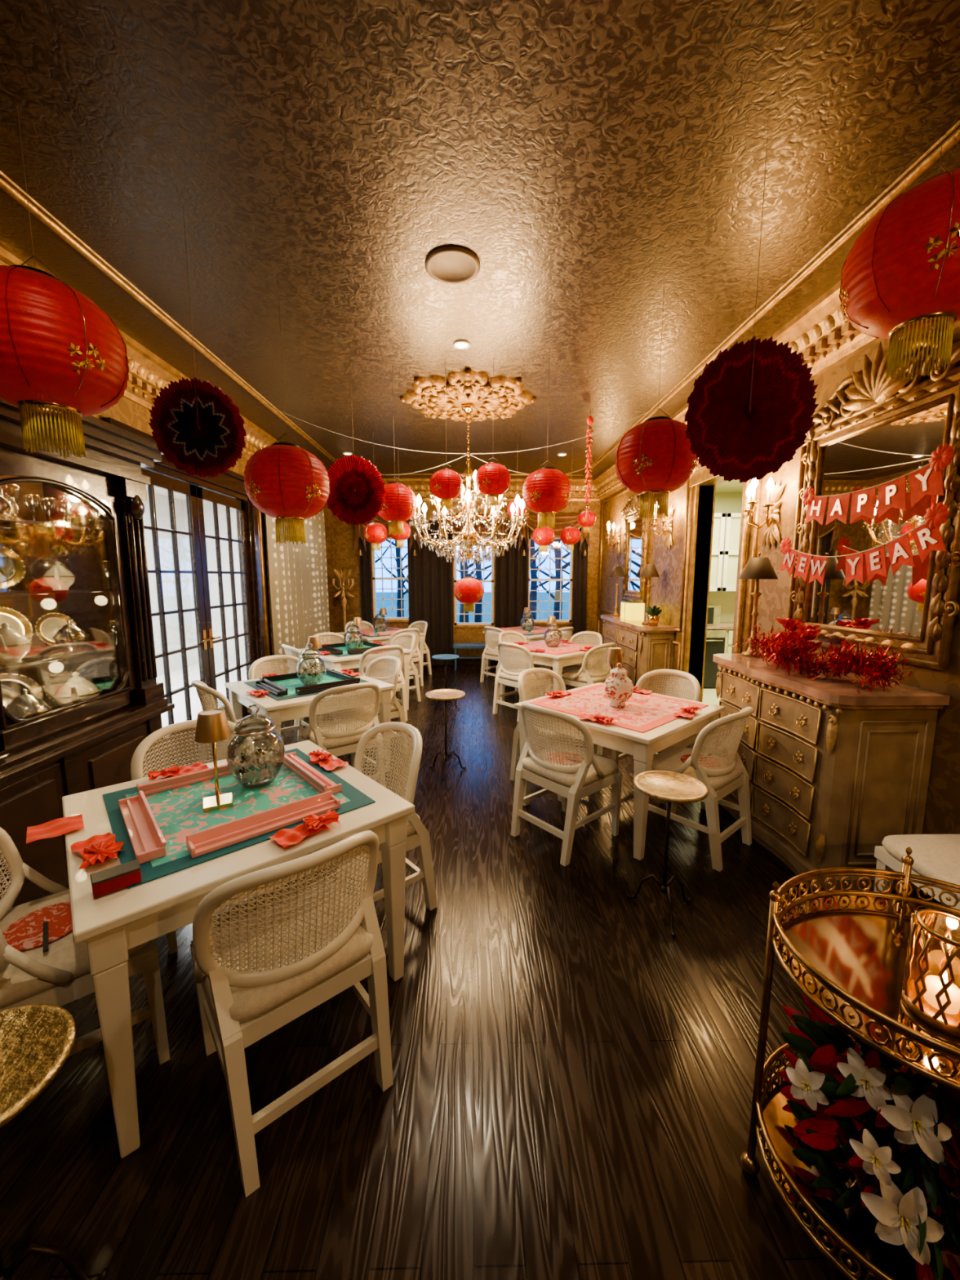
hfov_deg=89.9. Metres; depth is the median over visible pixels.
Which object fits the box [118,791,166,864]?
rack
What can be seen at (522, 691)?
dining chair
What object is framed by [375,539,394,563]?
bare tree
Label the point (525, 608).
table lamp
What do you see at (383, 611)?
table lamp
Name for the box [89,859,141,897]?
box
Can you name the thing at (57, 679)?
plate
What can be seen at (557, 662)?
dining table
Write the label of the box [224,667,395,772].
dining table
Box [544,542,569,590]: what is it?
bare tree
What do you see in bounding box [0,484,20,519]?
goblet
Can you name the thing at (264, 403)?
cord
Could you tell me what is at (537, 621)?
window
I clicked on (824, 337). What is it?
trim
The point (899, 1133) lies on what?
lily arrangement
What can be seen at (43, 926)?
fan
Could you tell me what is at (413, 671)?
dining chair
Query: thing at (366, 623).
dining chair
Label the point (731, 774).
dining chair
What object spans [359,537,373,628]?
velvet curtain
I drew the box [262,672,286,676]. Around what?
folded napkin
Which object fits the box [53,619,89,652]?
tureen
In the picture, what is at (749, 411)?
fan
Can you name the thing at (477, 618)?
bare tree
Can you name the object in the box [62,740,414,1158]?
dining table
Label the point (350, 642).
ginger jar
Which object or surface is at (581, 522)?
paper lantern
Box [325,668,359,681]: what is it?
rack
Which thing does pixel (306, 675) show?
ginger jar
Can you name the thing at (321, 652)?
folded napkin
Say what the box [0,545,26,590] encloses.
plate
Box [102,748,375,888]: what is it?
mat
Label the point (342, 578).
gilt torchiere
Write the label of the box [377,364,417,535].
paper lantern
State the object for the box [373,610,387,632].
ginger jar
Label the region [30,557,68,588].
platter
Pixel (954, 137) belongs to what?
trim
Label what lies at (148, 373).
trim
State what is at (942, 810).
wall
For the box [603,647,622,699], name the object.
table lamp
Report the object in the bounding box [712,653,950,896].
sideboard
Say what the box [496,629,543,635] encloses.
mat
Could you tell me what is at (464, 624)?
window
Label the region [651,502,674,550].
wall sconce
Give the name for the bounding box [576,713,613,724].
folded napkin
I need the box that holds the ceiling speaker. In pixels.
[424,246,479,284]
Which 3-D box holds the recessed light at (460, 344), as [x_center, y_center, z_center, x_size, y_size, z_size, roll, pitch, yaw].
[-0.133,-2.140,3.488,0.130,0.012,0.130,0,8,-1]
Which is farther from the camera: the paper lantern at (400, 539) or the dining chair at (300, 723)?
the paper lantern at (400, 539)
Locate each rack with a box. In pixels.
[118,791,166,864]
[136,764,231,795]
[186,790,340,857]
[255,678,288,696]
[259,672,297,681]
[283,751,342,794]
[295,678,359,695]
[318,645,342,654]
[321,642,358,648]
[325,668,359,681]
[347,645,382,654]
[353,630,373,635]
[360,627,382,631]
[362,640,383,646]
[377,630,400,635]
[386,626,400,631]
[501,626,522,629]
[502,628,528,634]
[530,629,550,634]
[533,626,547,630]
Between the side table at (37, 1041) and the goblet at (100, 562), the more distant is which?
the goblet at (100, 562)
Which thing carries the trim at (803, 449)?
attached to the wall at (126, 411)
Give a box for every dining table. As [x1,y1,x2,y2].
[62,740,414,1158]
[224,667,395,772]
[297,641,412,710]
[336,631,426,679]
[482,630,569,676]
[495,640,608,704]
[514,682,724,860]
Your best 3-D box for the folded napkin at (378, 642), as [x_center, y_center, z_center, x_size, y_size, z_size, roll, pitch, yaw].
[-1.303,0.042,6.264,0.126,0.038,0.235,-7,10,-44]
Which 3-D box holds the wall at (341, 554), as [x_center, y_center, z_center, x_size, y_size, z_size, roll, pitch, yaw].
[-0.299,-1.179,8.793,4.900,3.310,0.150,0,8,-1]
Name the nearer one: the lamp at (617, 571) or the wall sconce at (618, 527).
the lamp at (617, 571)
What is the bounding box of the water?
[376,591,568,622]
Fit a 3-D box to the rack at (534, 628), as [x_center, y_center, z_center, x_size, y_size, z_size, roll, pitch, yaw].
[0.982,-0.196,8.040,0.079,0.048,0.502,-7,10,-42]
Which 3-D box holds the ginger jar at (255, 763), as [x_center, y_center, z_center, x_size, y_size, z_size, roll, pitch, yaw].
[-0.959,0.444,2.054,0.231,0.345,0.231,0,8,-1]
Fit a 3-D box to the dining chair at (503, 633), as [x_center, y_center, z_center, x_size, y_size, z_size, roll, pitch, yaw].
[0.534,0.339,6.544,0.551,0.892,0.547,-7,10,-42]
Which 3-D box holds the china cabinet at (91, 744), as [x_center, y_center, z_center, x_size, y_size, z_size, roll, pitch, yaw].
[-2.283,0.159,2.000,0.688,2.438,2.378,0,8,-1]
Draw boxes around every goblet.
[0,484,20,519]
[0,556,17,591]
[22,493,41,526]
[40,497,57,528]
[55,499,71,529]
[57,495,75,525]
[74,497,89,527]
[88,501,102,528]
[99,560,111,588]
[108,619,117,644]
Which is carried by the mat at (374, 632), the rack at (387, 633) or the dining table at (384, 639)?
the rack at (387, 633)
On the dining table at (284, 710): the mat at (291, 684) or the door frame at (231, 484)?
the mat at (291, 684)
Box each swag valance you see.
[354,511,420,555]
[437,509,508,555]
[518,511,590,555]
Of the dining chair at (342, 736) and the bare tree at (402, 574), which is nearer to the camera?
the dining chair at (342, 736)
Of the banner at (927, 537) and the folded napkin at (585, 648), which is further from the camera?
the folded napkin at (585, 648)
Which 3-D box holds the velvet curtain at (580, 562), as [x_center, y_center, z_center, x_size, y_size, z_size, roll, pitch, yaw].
[1.813,-0.832,8.724,0.240,2.600,0.084,0,8,-1]
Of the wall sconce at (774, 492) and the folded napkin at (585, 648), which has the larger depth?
the folded napkin at (585, 648)
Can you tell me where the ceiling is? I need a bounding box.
[0,0,959,479]
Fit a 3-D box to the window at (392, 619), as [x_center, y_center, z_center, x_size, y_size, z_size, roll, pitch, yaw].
[-1.609,-1.096,8.741,0.740,1.540,0.130,0,8,-1]
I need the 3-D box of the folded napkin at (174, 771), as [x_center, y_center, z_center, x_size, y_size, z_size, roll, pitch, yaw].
[-1.360,0.585,2.165,0.235,0.038,0.126,-7,10,-44]
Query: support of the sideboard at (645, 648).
on the floor
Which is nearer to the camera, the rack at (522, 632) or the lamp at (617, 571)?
the lamp at (617, 571)
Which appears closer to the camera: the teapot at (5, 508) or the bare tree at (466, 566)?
the teapot at (5, 508)
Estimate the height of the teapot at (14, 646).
0.195 m
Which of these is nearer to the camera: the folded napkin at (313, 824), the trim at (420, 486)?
the folded napkin at (313, 824)
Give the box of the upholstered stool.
[874,834,959,909]
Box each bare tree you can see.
[374,539,408,617]
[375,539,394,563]
[391,552,408,592]
[456,538,491,622]
[458,538,491,622]
[528,539,569,619]
[529,539,569,619]
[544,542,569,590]
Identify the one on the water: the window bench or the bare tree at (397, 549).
the bare tree at (397, 549)
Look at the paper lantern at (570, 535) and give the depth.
6.12 m
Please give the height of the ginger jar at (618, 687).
0.300 m
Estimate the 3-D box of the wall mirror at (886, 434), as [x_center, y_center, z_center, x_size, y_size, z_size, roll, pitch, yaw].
[2.203,-0.737,2.745,0.092,1.800,1.356,0,8,-1]
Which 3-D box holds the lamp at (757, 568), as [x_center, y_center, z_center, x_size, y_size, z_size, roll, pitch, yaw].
[1.972,-0.252,3.440,0.253,0.735,0.253,0,8,-1]
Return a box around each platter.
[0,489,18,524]
[0,672,44,706]
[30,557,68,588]
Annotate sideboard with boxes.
[600,614,676,696]
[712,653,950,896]
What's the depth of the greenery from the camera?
5.49 m
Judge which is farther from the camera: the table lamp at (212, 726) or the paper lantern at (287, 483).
the paper lantern at (287, 483)
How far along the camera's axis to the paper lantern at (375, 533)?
5.67 m
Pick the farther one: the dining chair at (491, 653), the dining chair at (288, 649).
the dining chair at (491, 653)
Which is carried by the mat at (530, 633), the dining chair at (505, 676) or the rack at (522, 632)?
the rack at (522, 632)
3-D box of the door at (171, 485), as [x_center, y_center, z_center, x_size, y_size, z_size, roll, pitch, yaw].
[-2.704,-0.176,4.266,0.101,2.490,0.995,0,8,-1]
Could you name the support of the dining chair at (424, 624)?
on the floor
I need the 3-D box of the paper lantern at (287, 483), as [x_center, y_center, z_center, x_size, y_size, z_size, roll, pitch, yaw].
[-1.150,-1.317,2.833,0.480,1.473,0.480,0,8,1]
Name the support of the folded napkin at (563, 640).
on the mat at (563, 647)
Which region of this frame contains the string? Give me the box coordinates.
[583,415,593,521]
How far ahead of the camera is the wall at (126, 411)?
3.86 m
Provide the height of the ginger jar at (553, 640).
0.345 m
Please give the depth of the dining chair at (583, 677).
5.48 m
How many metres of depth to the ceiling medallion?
4.36 m
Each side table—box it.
[0,1004,108,1279]
[425,688,466,780]
[431,653,460,715]
[626,770,708,937]
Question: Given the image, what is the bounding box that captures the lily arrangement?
[778,992,959,1279]
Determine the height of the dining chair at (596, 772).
0.892 m
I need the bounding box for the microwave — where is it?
[706,604,720,625]
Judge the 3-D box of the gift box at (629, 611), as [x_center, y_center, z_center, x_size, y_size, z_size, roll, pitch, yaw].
[1.975,-0.379,6.238,0.205,0.232,0.280,-1,8,-7]
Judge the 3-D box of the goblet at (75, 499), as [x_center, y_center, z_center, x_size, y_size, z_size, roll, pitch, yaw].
[-2.242,-0.711,2.713,0.068,0.162,0.068,0,8,-1]
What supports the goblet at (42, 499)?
in the china cabinet at (91, 744)
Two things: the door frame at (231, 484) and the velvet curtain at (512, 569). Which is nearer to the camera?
the door frame at (231, 484)
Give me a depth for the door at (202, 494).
5.18 m
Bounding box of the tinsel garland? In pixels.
[733,617,912,693]
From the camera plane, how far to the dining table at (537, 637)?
7.40 m
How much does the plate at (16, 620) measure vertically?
0.259 m
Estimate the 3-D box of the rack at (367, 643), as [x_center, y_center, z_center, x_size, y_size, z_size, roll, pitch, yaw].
[-1.335,0.058,6.117,0.079,0.048,0.502,-7,10,-42]
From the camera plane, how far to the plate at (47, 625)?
2.81 m
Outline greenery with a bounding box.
[645,605,662,626]
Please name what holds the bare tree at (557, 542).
on the water
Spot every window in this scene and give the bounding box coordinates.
[142,484,245,675]
[371,538,408,622]
[453,536,494,627]
[528,536,573,624]
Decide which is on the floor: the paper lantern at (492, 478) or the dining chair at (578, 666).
the dining chair at (578, 666)
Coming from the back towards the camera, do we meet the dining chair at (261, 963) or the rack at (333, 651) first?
the rack at (333, 651)
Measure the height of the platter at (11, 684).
0.259 m
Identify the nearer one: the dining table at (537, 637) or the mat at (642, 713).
the mat at (642, 713)
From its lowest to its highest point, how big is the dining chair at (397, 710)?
0.892 m
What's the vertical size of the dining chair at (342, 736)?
0.892 m
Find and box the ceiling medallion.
[400,368,536,423]
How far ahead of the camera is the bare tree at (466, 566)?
13.04 m
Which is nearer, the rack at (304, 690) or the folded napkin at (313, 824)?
the folded napkin at (313, 824)
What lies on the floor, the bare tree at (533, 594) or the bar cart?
the bar cart
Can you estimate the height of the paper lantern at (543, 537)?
1.375 m
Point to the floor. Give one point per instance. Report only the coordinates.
(570, 1095)
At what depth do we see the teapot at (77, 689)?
2.67 m
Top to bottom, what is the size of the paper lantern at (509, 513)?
1.036 m
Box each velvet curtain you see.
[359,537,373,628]
[407,520,453,665]
[494,520,528,665]
[572,528,587,644]
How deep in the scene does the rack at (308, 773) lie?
2.10 m
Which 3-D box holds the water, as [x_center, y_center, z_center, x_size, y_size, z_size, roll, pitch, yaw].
[-0.582,-2.560,34.508,50.000,0.100,50.900,0,8,-1]
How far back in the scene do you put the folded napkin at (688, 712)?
3.11 m
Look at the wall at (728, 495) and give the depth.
7.36 m
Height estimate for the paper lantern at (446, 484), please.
1.141 m
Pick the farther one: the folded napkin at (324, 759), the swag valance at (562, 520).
the swag valance at (562, 520)
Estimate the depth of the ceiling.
2.03 m
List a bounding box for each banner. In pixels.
[779,502,949,586]
[801,443,954,525]
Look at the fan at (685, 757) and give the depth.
2.97 m
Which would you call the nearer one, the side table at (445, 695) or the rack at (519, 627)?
the side table at (445, 695)
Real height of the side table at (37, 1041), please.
0.634 m
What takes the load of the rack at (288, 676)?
on the mat at (291, 684)
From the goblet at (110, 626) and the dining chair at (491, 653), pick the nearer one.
the goblet at (110, 626)
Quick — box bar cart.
[740,846,959,1279]
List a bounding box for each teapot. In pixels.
[0,622,32,664]
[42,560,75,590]
[53,671,101,707]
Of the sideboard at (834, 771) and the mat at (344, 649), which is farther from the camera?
the mat at (344, 649)
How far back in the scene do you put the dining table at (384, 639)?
7.32 m
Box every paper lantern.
[0,104,128,458]
[243,280,330,544]
[363,448,387,551]
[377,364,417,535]
[390,432,410,546]
[429,356,462,510]
[453,572,484,612]
[475,357,510,506]
[506,475,526,524]
[522,362,571,528]
[532,522,555,552]
[560,468,580,551]
[577,465,595,533]
[614,286,698,519]
[839,133,959,380]
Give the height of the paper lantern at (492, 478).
1.116 m
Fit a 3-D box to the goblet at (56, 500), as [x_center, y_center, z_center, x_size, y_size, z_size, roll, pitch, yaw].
[-2.393,-0.719,2.770,0.068,0.162,0.068,0,8,-1]
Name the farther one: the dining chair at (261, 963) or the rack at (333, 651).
the rack at (333, 651)
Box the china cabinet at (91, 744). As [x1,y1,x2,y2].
[0,397,174,907]
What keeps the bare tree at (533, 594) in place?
on the water
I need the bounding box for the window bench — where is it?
[453,643,484,670]
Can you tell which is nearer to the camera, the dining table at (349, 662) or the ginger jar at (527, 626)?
the dining table at (349, 662)
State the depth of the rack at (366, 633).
7.30 m
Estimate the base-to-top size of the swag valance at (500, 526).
0.789 m
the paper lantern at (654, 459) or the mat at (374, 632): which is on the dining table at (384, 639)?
the mat at (374, 632)
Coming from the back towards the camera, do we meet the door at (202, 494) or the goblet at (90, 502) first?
the door at (202, 494)
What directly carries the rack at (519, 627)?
on the mat at (530, 633)
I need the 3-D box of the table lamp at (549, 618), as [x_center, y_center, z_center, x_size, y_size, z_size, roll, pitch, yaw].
[0.929,-0.123,6.252,0.124,0.372,0.124,-4,9,-29]
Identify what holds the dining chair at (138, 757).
on the floor
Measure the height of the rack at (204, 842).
0.048 m
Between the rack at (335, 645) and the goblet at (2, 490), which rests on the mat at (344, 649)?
the rack at (335, 645)
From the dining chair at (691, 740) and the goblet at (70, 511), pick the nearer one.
the goblet at (70, 511)
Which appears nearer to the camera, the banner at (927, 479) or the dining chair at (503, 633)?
the banner at (927, 479)
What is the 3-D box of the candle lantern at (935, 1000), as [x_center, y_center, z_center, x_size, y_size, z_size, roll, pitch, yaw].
[0.985,0.697,1.017,0.126,0.198,0.127,0,8,-1]
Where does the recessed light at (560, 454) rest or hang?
in the ceiling
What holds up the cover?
in the china cabinet at (91, 744)
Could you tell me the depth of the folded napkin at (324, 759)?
2.29 m
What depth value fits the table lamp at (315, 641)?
4.11 m
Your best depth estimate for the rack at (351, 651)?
5.58 m
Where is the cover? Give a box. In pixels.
[5,688,52,724]
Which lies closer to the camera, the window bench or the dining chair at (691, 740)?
the dining chair at (691, 740)
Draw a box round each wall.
[91,396,330,673]
[324,500,600,657]
[595,320,959,834]
[708,479,743,622]
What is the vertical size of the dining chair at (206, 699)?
0.892 m
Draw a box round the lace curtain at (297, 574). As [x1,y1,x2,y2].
[264,509,329,674]
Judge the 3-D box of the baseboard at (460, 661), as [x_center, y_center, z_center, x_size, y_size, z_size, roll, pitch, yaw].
[-0.298,0.394,8.915,4.900,0.160,0.020,0,8,-1]
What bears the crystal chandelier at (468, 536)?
hanging from the ceiling
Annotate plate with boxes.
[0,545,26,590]
[0,606,33,641]
[35,612,76,647]
[44,670,80,705]
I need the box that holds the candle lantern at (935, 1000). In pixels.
[901,908,959,1037]
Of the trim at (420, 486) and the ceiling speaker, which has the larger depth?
the trim at (420, 486)
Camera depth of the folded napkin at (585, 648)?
5.84 m
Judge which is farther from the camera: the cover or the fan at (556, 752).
the fan at (556, 752)
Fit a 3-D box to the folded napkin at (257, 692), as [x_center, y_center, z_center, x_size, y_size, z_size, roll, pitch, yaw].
[-1.672,0.391,3.630,0.126,0.038,0.235,-7,10,-44]
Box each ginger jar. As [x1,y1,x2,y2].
[226,704,284,788]
[295,642,324,685]
[343,621,363,649]
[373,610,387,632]
[520,609,534,631]
[543,619,562,647]
[603,662,633,707]
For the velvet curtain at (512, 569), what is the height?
2.600 m
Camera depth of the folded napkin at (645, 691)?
3.71 m
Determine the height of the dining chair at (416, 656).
0.892 m
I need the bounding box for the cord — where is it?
[264,403,660,475]
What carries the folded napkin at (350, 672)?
on the mat at (291, 684)
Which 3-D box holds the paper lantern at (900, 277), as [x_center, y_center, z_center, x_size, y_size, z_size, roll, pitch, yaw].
[1.765,-1.505,1.889,0.559,0.851,0.559,0,8,-2]
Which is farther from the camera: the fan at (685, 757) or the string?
the string
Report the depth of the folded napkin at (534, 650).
5.67 m
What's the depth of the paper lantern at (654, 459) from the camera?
2.76 m
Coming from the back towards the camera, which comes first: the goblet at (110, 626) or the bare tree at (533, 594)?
the bare tree at (533, 594)
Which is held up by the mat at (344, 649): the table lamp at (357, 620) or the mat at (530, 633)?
the table lamp at (357, 620)
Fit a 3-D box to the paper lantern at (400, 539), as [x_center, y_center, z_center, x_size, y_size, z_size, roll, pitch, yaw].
[-0.959,-1.773,5.701,0.260,1.321,0.260,-2,8,-12]
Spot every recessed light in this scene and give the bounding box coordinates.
[342,452,352,455]
[453,339,471,349]
[557,453,566,456]
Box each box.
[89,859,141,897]
[620,601,644,620]
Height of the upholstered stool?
0.520 m
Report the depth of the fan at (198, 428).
2.31 m
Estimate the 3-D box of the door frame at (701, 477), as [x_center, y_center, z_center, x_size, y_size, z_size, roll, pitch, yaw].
[2.268,-0.325,4.586,0.250,2.720,1.160,0,8,-1]
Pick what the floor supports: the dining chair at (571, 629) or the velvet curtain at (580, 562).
the dining chair at (571, 629)
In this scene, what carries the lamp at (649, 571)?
on the sideboard at (645, 648)
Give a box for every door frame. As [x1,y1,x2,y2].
[102,417,266,679]
[678,464,751,702]
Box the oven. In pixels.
[703,629,725,687]
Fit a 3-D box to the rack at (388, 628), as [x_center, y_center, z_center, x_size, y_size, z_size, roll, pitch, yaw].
[-1.365,-0.172,7.852,0.079,0.048,0.502,-7,10,-42]
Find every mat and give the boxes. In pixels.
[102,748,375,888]
[244,670,370,701]
[315,643,395,657]
[350,629,397,637]
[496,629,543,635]
[506,640,594,654]
[528,684,708,733]
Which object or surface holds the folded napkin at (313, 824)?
on the dining table at (112, 924)
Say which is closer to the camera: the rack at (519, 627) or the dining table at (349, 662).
the dining table at (349, 662)
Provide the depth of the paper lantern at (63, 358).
1.72 m
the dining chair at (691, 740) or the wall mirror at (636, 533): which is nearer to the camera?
the dining chair at (691, 740)
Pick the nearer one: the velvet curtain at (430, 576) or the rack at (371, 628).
the rack at (371, 628)
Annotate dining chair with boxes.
[0,826,169,1064]
[130,720,273,954]
[190,830,393,1197]
[191,680,284,764]
[248,654,322,740]
[281,644,309,725]
[297,682,385,786]
[298,721,437,910]
[311,631,359,672]
[333,655,408,754]
[344,620,373,668]
[358,644,407,720]
[370,632,421,702]
[388,627,423,685]
[402,620,431,675]
[480,626,509,682]
[492,641,551,721]
[495,631,545,696]
[510,667,598,801]
[511,702,622,866]
[548,626,573,678]
[562,631,602,688]
[562,642,615,687]
[611,669,701,804]
[648,706,754,871]
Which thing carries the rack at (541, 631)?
on the mat at (530, 633)
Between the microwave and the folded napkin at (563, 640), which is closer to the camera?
the folded napkin at (563, 640)
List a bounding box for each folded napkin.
[26,813,84,844]
[71,831,123,869]
[148,761,208,780]
[245,688,268,696]
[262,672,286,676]
[269,808,340,848]
[307,748,348,770]
[315,650,330,654]
[340,668,362,675]
[373,641,386,644]
[514,641,528,644]
[528,648,545,652]
[544,690,572,697]
[560,639,575,643]
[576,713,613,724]
[579,645,594,650]
[633,685,652,693]
[674,705,702,718]
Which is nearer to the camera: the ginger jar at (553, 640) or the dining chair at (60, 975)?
the dining chair at (60, 975)
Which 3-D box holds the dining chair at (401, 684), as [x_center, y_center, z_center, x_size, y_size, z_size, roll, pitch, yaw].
[-1.164,0.476,5.507,0.551,0.892,0.547,-6,10,-39]
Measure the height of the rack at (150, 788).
0.048 m
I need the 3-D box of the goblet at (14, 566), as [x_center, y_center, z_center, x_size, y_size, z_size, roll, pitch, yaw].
[-2.224,-0.309,2.262,0.068,0.162,0.068,0,8,-1]
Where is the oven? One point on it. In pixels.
(715, 638)
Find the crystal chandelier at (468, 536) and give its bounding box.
[408,403,527,565]
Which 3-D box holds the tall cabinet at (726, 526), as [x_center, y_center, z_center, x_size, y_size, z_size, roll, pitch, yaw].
[3.579,-0.637,7.210,2.400,2.450,0.640,0,8,-1]
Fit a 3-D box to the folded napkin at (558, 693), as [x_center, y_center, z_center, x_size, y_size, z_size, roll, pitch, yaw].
[0.586,0.396,3.595,0.235,0.038,0.126,-7,10,-44]
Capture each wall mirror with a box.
[620,493,649,603]
[789,336,959,670]
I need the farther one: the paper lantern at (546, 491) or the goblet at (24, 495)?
the paper lantern at (546, 491)
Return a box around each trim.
[0,120,959,475]
[0,245,279,460]
[257,444,807,697]
[382,478,599,501]
[592,280,879,501]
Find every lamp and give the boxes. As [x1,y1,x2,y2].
[194,708,233,812]
[306,635,323,679]
[352,617,363,647]
[379,608,387,631]
[523,607,530,622]
[546,616,555,635]
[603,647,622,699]
[608,564,625,615]
[639,560,659,624]
[737,552,777,657]
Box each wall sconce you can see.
[605,520,621,556]
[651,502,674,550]
[742,477,784,549]
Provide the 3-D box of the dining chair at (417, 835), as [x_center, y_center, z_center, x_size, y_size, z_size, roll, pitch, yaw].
[-0.554,0.894,2.346,0.547,0.892,0.551,-7,10,-41]
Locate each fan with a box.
[2,901,72,952]
[148,206,246,478]
[327,343,386,525]
[546,751,583,764]
[680,753,719,768]
[684,150,818,482]
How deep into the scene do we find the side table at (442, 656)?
5.83 m
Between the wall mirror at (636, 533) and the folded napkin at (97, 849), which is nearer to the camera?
the folded napkin at (97, 849)
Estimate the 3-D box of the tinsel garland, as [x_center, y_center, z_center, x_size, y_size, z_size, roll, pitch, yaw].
[1.903,0.043,2.827,0.512,0.302,1.078,0,8,1]
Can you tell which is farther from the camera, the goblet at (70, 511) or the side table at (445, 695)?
the side table at (445, 695)
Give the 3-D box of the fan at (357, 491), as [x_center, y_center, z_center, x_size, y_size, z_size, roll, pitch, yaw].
[-0.943,-1.507,3.567,0.461,1.288,0.042,-2,8,-12]
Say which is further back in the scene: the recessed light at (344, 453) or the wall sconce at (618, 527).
the wall sconce at (618, 527)
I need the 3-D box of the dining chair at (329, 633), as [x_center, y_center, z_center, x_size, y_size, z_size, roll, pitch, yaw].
[-1.933,0.363,6.355,0.551,0.892,0.547,-7,10,-41]
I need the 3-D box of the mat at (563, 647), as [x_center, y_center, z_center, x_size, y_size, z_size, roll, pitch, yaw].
[0.920,0.088,6.095,0.880,0.004,0.880,-7,10,-42]
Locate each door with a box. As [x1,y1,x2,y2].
[141,467,210,766]
[195,485,255,718]
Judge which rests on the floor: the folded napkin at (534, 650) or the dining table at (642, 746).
the dining table at (642, 746)
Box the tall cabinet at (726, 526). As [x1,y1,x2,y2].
[706,512,741,653]
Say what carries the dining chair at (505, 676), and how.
on the floor
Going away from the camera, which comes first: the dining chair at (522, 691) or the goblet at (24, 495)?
the goblet at (24, 495)
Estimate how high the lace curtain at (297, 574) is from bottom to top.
2.760 m
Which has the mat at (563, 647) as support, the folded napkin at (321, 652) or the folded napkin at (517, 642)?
the folded napkin at (517, 642)
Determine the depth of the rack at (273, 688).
3.75 m
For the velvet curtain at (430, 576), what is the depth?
8.67 m
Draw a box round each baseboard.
[437,658,497,665]
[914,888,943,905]
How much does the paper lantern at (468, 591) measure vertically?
0.513 m
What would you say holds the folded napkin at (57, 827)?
on the dining table at (112, 924)
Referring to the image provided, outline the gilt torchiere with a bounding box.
[332,568,354,631]
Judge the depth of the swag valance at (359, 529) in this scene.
8.41 m
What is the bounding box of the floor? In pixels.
[0,664,937,1279]
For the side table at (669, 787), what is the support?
on the floor

